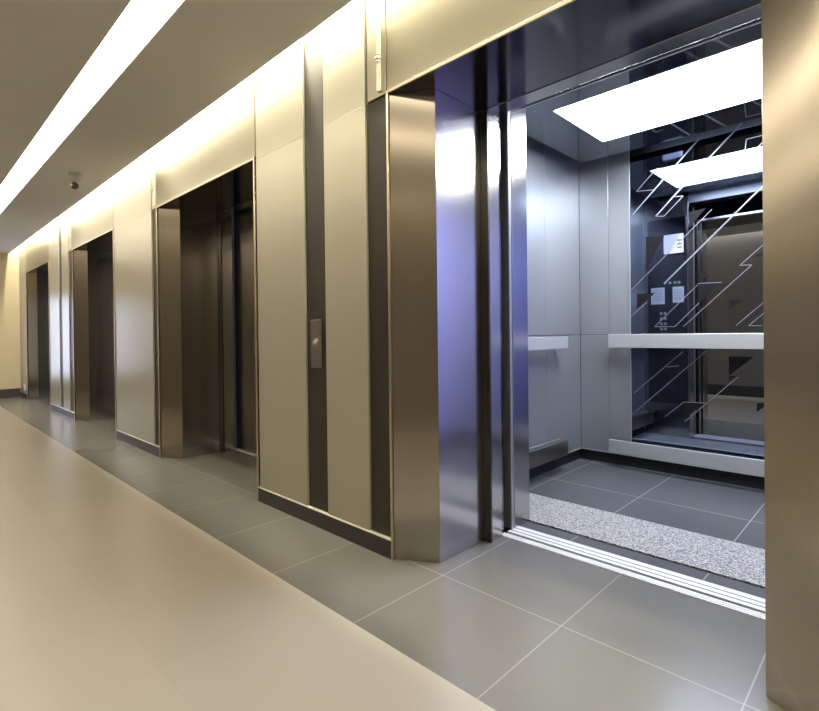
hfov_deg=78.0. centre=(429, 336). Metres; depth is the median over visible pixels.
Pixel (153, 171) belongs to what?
lantern
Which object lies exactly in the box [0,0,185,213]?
strip light
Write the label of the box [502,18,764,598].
cabin
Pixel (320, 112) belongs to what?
wall
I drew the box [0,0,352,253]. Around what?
ceiling
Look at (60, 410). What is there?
baseboard
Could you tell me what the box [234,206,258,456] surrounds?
door
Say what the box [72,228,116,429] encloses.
portal
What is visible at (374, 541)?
baseboard
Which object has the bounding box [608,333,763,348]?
handrail
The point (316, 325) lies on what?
plate
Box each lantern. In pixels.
[68,224,70,248]
[152,170,155,205]
[374,24,380,91]
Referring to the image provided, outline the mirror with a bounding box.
[628,117,763,459]
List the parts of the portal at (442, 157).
splay panel, door post, splay panel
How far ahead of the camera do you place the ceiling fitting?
4.89 m
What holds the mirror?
attached to the cabin
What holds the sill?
on the cabin
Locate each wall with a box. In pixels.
[0,246,20,395]
[19,0,564,536]
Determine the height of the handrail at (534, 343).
0.095 m
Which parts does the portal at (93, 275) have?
splay panel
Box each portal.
[25,261,50,409]
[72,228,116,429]
[156,157,259,500]
[386,0,818,710]
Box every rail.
[529,438,567,468]
[609,439,764,475]
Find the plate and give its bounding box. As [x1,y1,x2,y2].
[311,320,322,367]
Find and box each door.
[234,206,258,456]
[497,111,513,529]
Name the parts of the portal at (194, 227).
splay panel, door post, splay panel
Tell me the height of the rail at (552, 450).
0.120 m
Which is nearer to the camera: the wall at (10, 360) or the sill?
the sill
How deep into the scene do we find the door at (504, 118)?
2.84 m
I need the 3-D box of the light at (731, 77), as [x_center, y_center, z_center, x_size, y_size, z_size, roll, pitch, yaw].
[1.505,-1.458,3.031,1.304,0.032,0.735,0,0,43]
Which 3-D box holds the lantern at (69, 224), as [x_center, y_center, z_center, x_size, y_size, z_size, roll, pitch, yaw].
[-4.872,-1.358,6.829,0.028,0.332,0.028,0,0,43]
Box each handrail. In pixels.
[528,336,567,350]
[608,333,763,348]
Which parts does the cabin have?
trim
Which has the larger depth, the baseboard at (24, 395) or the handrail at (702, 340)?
the baseboard at (24, 395)
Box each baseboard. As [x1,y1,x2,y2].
[0,388,19,397]
[20,391,26,398]
[50,403,73,419]
[116,430,158,456]
[258,487,390,558]
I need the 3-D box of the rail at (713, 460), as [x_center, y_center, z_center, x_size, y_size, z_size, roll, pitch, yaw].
[2.079,0.886,3.634,1.585,0.102,0.109,0,0,43]
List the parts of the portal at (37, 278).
splay panel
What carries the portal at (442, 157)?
on the floor
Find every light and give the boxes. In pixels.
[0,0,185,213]
[553,38,761,141]
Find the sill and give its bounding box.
[502,526,764,619]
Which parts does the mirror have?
edge trim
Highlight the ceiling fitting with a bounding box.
[68,172,82,188]
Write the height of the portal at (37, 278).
2.308 m
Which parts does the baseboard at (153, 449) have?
light trim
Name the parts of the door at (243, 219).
landing sill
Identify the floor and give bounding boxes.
[0,396,784,710]
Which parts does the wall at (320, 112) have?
cladding panel, cladding panel, cladding panel, cladding panel, cladding panel, cladding panel, cladding panel, cladding panel, lantern panel, cladding panel, lantern panel, cladding panel, cladding panel, cladding panel, cladding panel, lantern panel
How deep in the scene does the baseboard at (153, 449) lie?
5.04 m
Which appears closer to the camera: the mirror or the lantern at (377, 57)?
the lantern at (377, 57)
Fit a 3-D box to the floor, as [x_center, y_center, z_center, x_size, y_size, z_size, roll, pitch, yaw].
[-2.702,1.153,3.033,16.500,0.060,3.845,0,0,43]
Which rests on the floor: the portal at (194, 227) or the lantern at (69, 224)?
the portal at (194, 227)
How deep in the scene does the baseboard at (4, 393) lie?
9.51 m

